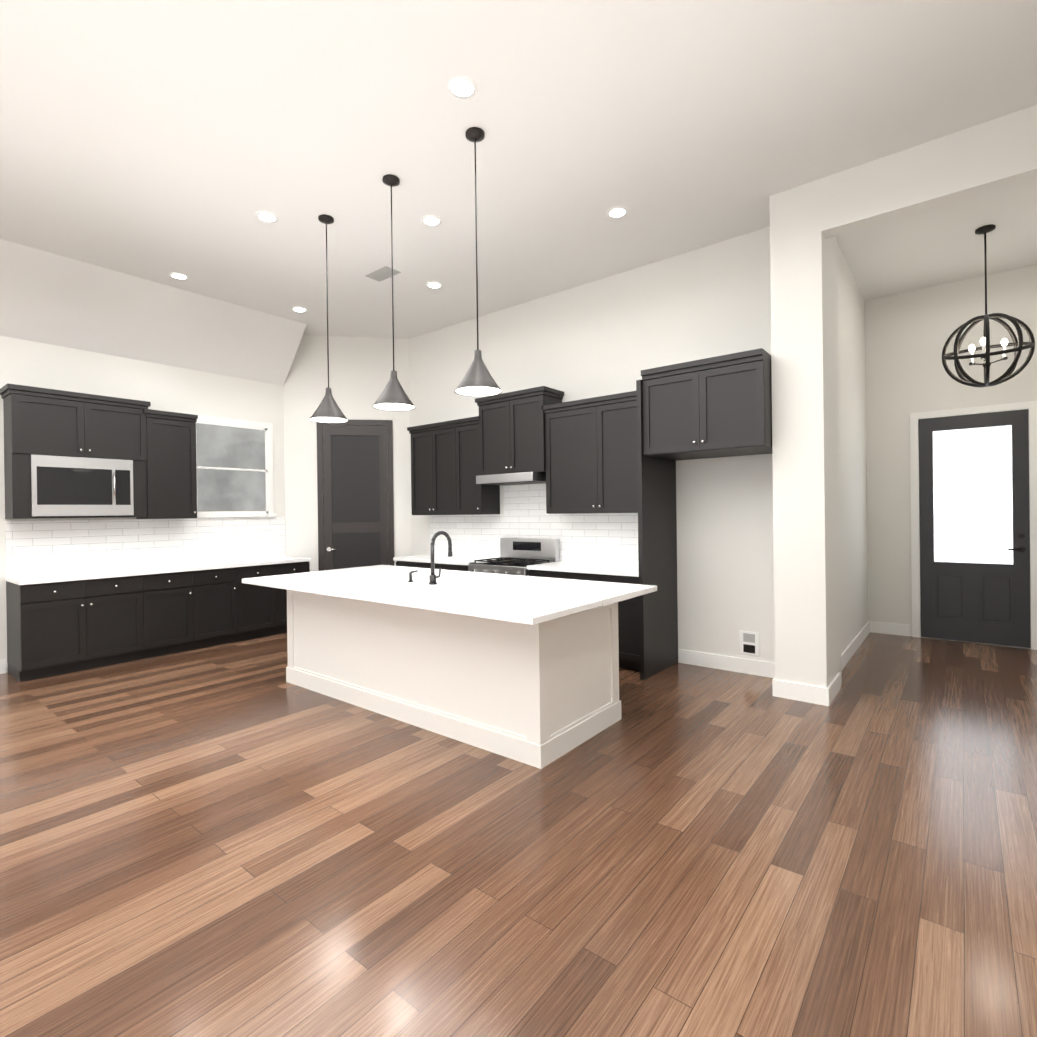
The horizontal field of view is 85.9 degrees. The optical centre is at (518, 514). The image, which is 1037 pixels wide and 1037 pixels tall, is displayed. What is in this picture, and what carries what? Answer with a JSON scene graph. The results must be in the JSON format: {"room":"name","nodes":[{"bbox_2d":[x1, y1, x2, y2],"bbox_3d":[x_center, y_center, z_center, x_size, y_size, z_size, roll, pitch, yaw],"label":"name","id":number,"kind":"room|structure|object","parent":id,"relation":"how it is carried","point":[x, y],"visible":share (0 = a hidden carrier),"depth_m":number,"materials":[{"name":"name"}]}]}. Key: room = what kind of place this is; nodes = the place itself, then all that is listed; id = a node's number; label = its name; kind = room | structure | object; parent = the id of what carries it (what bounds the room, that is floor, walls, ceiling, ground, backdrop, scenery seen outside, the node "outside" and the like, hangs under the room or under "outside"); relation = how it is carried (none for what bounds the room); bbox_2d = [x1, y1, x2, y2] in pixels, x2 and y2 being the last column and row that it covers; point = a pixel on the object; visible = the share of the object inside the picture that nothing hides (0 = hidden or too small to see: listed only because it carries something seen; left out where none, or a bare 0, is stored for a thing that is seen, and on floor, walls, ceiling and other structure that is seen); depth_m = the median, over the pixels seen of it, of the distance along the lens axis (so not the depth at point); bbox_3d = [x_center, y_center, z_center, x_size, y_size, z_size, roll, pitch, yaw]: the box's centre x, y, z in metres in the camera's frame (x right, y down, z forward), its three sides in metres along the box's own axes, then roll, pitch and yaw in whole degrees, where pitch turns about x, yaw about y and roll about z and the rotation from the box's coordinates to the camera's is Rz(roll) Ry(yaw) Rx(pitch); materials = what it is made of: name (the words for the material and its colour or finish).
{"room":"kitchen","nodes":[
{"label":"kitchen","id":0,"kind":"room"},
{"bbox_2d":[0,336,285,672],"bbox_3d":[-6.099,-0.427,3.967,0.150,3.920,9.240,-1,0,39],"label":"wall","id":1,"kind":"structure","parent":0,"point":[161,387],"depth_m":6.17,"materials":[{"name":"white paint"}]},
{"bbox_2d":[0,659,5,673],"bbox_3d":[-6.891,1.481,2.814,0.016,0.130,6.410,-1,0,39],"label":"baseboard","id":2,"kind":"structure","parent":1,"relation":"attached to","point":[2,662],"depth_m":5.30,"materials":[{"name":"white wood"}]},
{"bbox_2d":[0,387,147,462],"bbox_3d":[-4.444,-0.856,5.635,0.360,0.586,1.079,-1,0,39],"label":"upper cabinet","id":3,"kind":"object","parent":1,"relation":"attached to","point":[48,423],"depth_m":5.45,"materials":[{"name":"black wood"}]},
{"bbox_2d":[30,455,133,515],"bbox_3d":[-4.420,-0.273,5.624,0.399,0.576,0.816,-1,0,39],"label":"built-in microwave","id":4,"kind":"object","parent":3,"relation":"in","point":[70,486],"visible":0.98,"depth_m":5.49,"materials":[{"name":"silver metal"}]},
{"bbox_2d":[132,411,196,518],"bbox_3d":[-3.950,-0.514,6.250,0.360,1.126,0.491,-1,0,39],"label":"upper cabinet","id":5,"kind":"object","parent":1,"relation":"attached to","point":[158,447],"depth_m":6.11,"materials":[{"name":"black wood"}]},
{"bbox_2d":[187,413,275,517],"bbox_3d":[-3.572,-0.581,6.977,0.048,1.235,1.080,-1,0,39],"label":"window","id":6,"kind":"structure","parent":1,"relation":"in","point":[234,462],"depth_m":7.00,"materials":[{"name":"white glass"}]},
{"bbox_2d":[0,239,306,385],"bbox_3d":[-5.865,-1.981,3.761,0.700,0.817,9.240,-1,0,39],"label":"ceiling","id":7,"kind":"structure","parent":0,"point":[51,298],"depth_m":5.91,"materials":[{"name":"white paint"}]},
{"bbox_2d":[283,335,411,571],"bbox_3d":[-2.346,-0.486,7.728,1.911,3.920,0.120,-1,0,-9],"label":"wall","id":8,"kind":"structure","parent":0,"point":[360,369],"depth_m":7.63,"materials":[{"name":"white paint"}]},
{"bbox_2d":[316,420,393,570],"bbox_3d":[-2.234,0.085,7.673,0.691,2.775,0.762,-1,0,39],"label":"pantry door","id":9,"kind":"structure","parent":8,"relation":"in","point":[355,510],"depth_m":7.67,"materials":[{"name":"black wood"}]},
{"bbox_2d":[0,632,1036,1036],"bbox_3d":[-1.215,1.532,3.080,13.000,0.120,14.500,-1,0,39],"label":"floor","id":10,"kind":"structure","parent":0,"point":[244,838],"depth_m":2.35,"materials":[{"name":"brown wood"}]},
{"bbox_2d":[5,517,310,681],"bbox_3d":[-3.779,0.772,6.226,0.636,1.450,2.820,-1,0,39],"label":"base cabinet","id":11,"kind":"object","parent":10,"relation":"on","point":[84,594],"visible":0.88,"depth_m":5.83,"materials":[{"name":"black"}]},
{"bbox_2d":[393,514,503,570],"bbox_3d":[-0.875,0.732,6.902,1.321,1.450,0.636,-1,0,39],"label":"base cabinet","id":12,"kind":"object","parent":10,"relation":"on","point":[475,537],"visible":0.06,"depth_m":7.01,"materials":[{"name":"black"}]},
{"bbox_2d":[286,589,620,768],"bbox_3d":[-0.667,1.021,4.424,2.786,0.880,0.961,-1,0,39],"label":"kitchen island","id":13,"kind":"object","parent":10,"relation":"on","point":[522,669],"depth_m":3.68,"materials":[{"name":"white paint"}]},
{"bbox_2d":[242,571,601,624],"bbox_3d":[-0.951,0.565,4.161,3.192,0.040,0.720,-1,0,39],"label":"island countertop","id":14,"kind":"structure","parent":13,"relation":"on","point":[514,606],"depth_m":3.69,"materials":[{"name":"white stone"}]},
{"bbox_2d":[408,531,451,584],"bbox_3d":[-0.685,0.336,4.443,0.374,0.409,0.241,-1,0,39],"label":"island faucet","id":15,"kind":"object","parent":14,"relation":"on","point":[432,578],"visible":1,"depth_m":4.31,"materials":[{"name":"black"}]},
{"bbox_2d":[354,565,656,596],"bbox_3d":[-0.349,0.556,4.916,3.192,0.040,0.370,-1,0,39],"label":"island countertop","id":16,"kind":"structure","parent":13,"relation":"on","point":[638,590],"depth_m":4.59,"materials":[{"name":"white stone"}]},
{"bbox_2d":[436,577,493,584],"bbox_3d":[-0.501,0.683,4.533,0.804,0.232,0.444,-1,0,39],"label":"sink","id":17,"kind":"object","parent":16,"relation":"in","point":[441,580],"depth_m":4.71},
{"bbox_2d":[468,537,559,575],"bbox_3d":[-0.064,0.863,6.201,0.806,1.170,0.691,-1,0,39],"label":"range","id":18,"kind":"object","parent":10,"relation":"on","point":[518,556],"visible":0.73,"depth_m":6.22,"materials":[{"name":"silver metal"}]},
{"bbox_2d":[527,513,639,670],"bbox_3d":[0.792,0.714,5.573,1.307,1.450,0.636,-1,0,39],"label":"base cabinet","id":19,"kind":"object","parent":10,"relation":"on","point":[602,547],"visible":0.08,"depth_m":5.71,"materials":[{"name":"black"}]},
{"bbox_2d":[636,348,771,680],"bbox_3d":[1.671,0.089,4.800,1.034,2.680,0.737,-1,0,39],"label":"enclosure","id":20,"kind":"object","parent":10,"relation":"on","point":[716,407],"visible":1,"depth_m":4.74,"materials":[{"name":"black wood"}]},
{"bbox_2d":[0,0,1036,338],"bbox_3d":[-1.486,-2.504,2.795,9.400,0.120,13.800,-1,0,39],"label":"ceiling","id":21,"kind":"structure","parent":0,"point":[156,140],"depth_m":3.61,"materials":[{"name":"white paint"}]},
{"bbox_2d":[169,272,188,279],"bbox_3d":[-3.453,-2.423,5.669,0.168,0.006,0.168,-1,0,30],"label":"recessed light","id":22,"kind":"object","parent":21,"relation":"in","point":[176,275],"depth_m":5.67,"materials":[{"name":"white"}]},
{"bbox_2d":[256,211,277,222],"bbox_3d":[-2.063,-2.438,4.573,0.168,0.006,0.168,-1,0,-6],"label":"recessed light","id":23,"kind":"object","parent":21,"relation":"in","point":[267,216],"depth_m":4.57,"materials":[{"name":"white"}]},
{"bbox_2d":[292,307,306,311],"bbox_3d":[-2.608,-2.437,6.632,0.168,0.006,0.168,-1,0,30],"label":"recessed light","id":24,"kind":"object","parent":21,"relation":"in","point":[300,309],"depth_m":6.62,"materials":[{"name":"white"}]},
{"bbox_2d":[309,214,347,422],"bbox_3d":[-1.579,-1.612,4.608,0.306,1.669,0.306,-1,0,39],"label":"pendant light","id":25,"kind":"object","parent":21,"relation":"hanging from","point":[328,409],"visible":1,"depth_m":4.57,"materials":[{"name":"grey metal"}]},
{"bbox_2d":[365,266,400,281],"bbox_3d":[-1.384,-2.447,5.682,0.340,0.012,0.180,-1,0,39],"label":"ceiling vent","id":26,"kind":"object","parent":21,"relation":"in","point":[382,274],"visible":0.94,"depth_m":5.67,"materials":[{"name":"grey metal"}]},
{"bbox_2d":[373,174,414,410],"bbox_3d":[-0.922,-1.619,4.084,0.306,1.669,0.306,-1,0,39],"label":"pendant light","id":27,"kind":"object","parent":21,"relation":"hanging from","point":[393,396],"visible":1,"depth_m":4.05,"materials":[{"name":"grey metal"}]},
{"bbox_2d":[421,215,441,225],"bbox_3d":[-0.728,-2.456,4.660,0.168,0.006,0.168,-1,0,30],"label":"recessed light","id":28,"kind":"object","parent":21,"relation":"in","point":[432,220],"depth_m":4.65,"materials":[{"name":"white"}]},
{"bbox_2d":[426,282,441,288],"bbox_3d":[-0.905,-2.457,5.978,0.168,0.006,0.168,-1,0,-6],"label":"recessed light","id":29,"kind":"object","parent":21,"relation":"in","point":[434,285],"depth_m":5.98,"materials":[{"name":"white"}]},
{"bbox_2d":[448,76,476,98],"bbox_3d":[-0.323,-2.457,3.211,0.168,0.006,0.168,-1,0,30],"label":"recessed light","id":30,"kind":"object","parent":21,"relation":"in","point":[462,86],"depth_m":3.20,"materials":[{"name":"white"}]},
{"bbox_2d":[455,127,501,396],"bbox_3d":[-0.270,-1.627,3.603,0.306,1.669,0.306,-1,0,39],"label":"pendant light","id":31,"kind":"object","parent":21,"relation":"hanging from","point":[478,380],"visible":0.98,"depth_m":3.57,"materials":[{"name":"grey metal"}]},
{"bbox_2d":[607,207,627,217],"bbox_3d":[0.812,-2.476,4.570,0.168,0.006,0.168,-1,0,30],"label":"recessed light","id":32,"kind":"object","parent":21,"relation":"in","point":[616,212],"depth_m":4.57,"materials":[{"name":"white"}]},
{"bbox_2d":[942,224,1034,387],"bbox_3d":[4.126,-1.824,4.917,0.632,1.395,0.632,-1,0,39],"label":"orb chandelier","id":33,"kind":"object","parent":21,"relation":"hanging from","point":[1017,349],"visible":1,"depth_m":4.88,"materials":[{"name":"black metal"}]},
{"bbox_2d":[409,227,841,683],"bbox_3d":[0.548,-0.520,6.258,5.330,3.920,0.150,-1,0,39],"label":"wall","id":34,"kind":"structure","parent":0,"point":[614,334],"depth_m":5.33,"materials":[{"name":"white paint"}]},
{"bbox_2d":[476,472,545,485],"bbox_3d":[-0.021,-0.398,6.296,0.810,0.100,0.478,-1,0,39],"label":"range hood","id":35,"kind":"object","parent":34,"relation":"attached to","point":[522,478],"visible":0.81,"depth_m":6.08,"materials":[{"name":"silver metal"}]},
{"bbox_2d":[407,386,637,514],"bbox_3d":[0.005,-0.678,6.336,3.466,1.350,0.396,-1,0,39],"label":"upper cabinet","id":36,"kind":"object","parent":34,"relation":"attached to","point":[582,454],"visible":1,"depth_m":6.00,"materials":[{"name":"black wood"}]},
{"bbox_2d":[504,483,560,560],"bbox_3d":[0.149,0.087,6.479,0.814,0.875,0.008,-1,0,39],"label":"backsplash","id":37,"kind":"structure","parent":34,"relation":"attached to","point":[526,515],"depth_m":6.50,"materials":[{"name":"tile"}]},
{"bbox_2d":[678,649,774,677],"bbox_3d":[1.935,1.360,5.071,0.995,0.130,0.016,-1,0,39],"label":"baseboard","id":38,"kind":"structure","parent":34,"relation":"attached to","point":[735,664],"depth_m":5.08,"materials":[{"name":"white wood"}]},
{"bbox_2d":[739,630,759,655],"bbox_3d":[2.061,1.147,4.970,0.170,0.209,0.009,-1,0,39],"label":"outlet","id":39,"kind":"object","parent":34,"relation":"attached to","point":[749,642],"visible":1,"depth_m":4.97,"materials":[{"name":"white plastic"}]},
{"bbox_2d":[837,243,868,653],"bbox_3d":[3.214,-0.553,5.680,0.280,3.920,2.570,-1,0,39],"label":"wall","id":40,"kind":"structure","parent":0,"point":[852,456],"depth_m":5.72,"materials":[{"name":"white paint"}]},
{"bbox_2d":[841,621,870,669],"bbox_3d":[3.354,1.341,5.593,0.016,0.130,2.570,-1,0,39],"label":"baseboard","id":41,"kind":"structure","parent":40,"relation":"attached to","point":[846,655],"depth_m":5.69,"materials":[{"name":"white wood"}]},
{"bbox_2d":[769,105,1036,687],"bbox_3d":[3.039,-0.546,3.856,2.280,3.920,0.500,-1,0,39],"label":"wall","id":42,"kind":"structure","parent":0,"point":[809,221],"depth_m":4.21,"materials":[{"name":"white paint"}]},
{"bbox_2d":[772,675,776,696],"bbox_3d":[2.149,1.359,4.555,0.016,0.130,0.476,-1,0,39],"label":"baseboard","id":43,"kind":"structure","parent":42,"relation":"attached to","point":[774,682],"depth_m":4.37,"materials":[{"name":"white"}]},
{"bbox_2d":[777,680,827,705],"bbox_3d":[2.164,1.360,4.249,0.330,0.130,0.016,-1,0,39],"label":"baseboard","id":44,"kind":"structure","parent":42,"relation":"attached to","point":[806,693],"depth_m":4.24,"materials":[{"name":"white"}]},
{"bbox_2d":[827,672,840,705],"bbox_3d":[2.455,1.356,4.337,0.016,0.130,0.516,-1,0,39],"label":"baseboard","id":45,"kind":"structure","parent":42,"relation":"attached to","point":[834,687],"depth_m":4.31,"materials":[{"name":"white wood"}]},
{"bbox_2d":[865,264,1036,648],"bbox_3d":[4.961,-0.577,6.027,2.620,3.920,0.150,-1,0,39],"label":"wall","id":46,"kind":"structure","parent":0,"point":[908,334],"depth_m":6.34,"materials":[{"name":"white paint"}]},
{"bbox_2d":[871,621,909,635],"bbox_3d":[4.308,1.326,6.466,0.380,0.130,0.016,-1,0,39],"label":"baseboard","id":47,"kind":"structure","parent":46,"relation":"attached to","point":[876,627],"depth_m":6.45,"materials":[{"name":"white wood"}]},
{"bbox_2d":[910,401,1036,649],"bbox_3d":[5.021,0.116,5.843,1.480,2.535,0.070,-1,0,39],"label":"front door","id":48,"kind":"structure","parent":46,"relation":"in","point":[974,546],"depth_m":5.97,"materials":[{"name":"black wood"}]}
]}

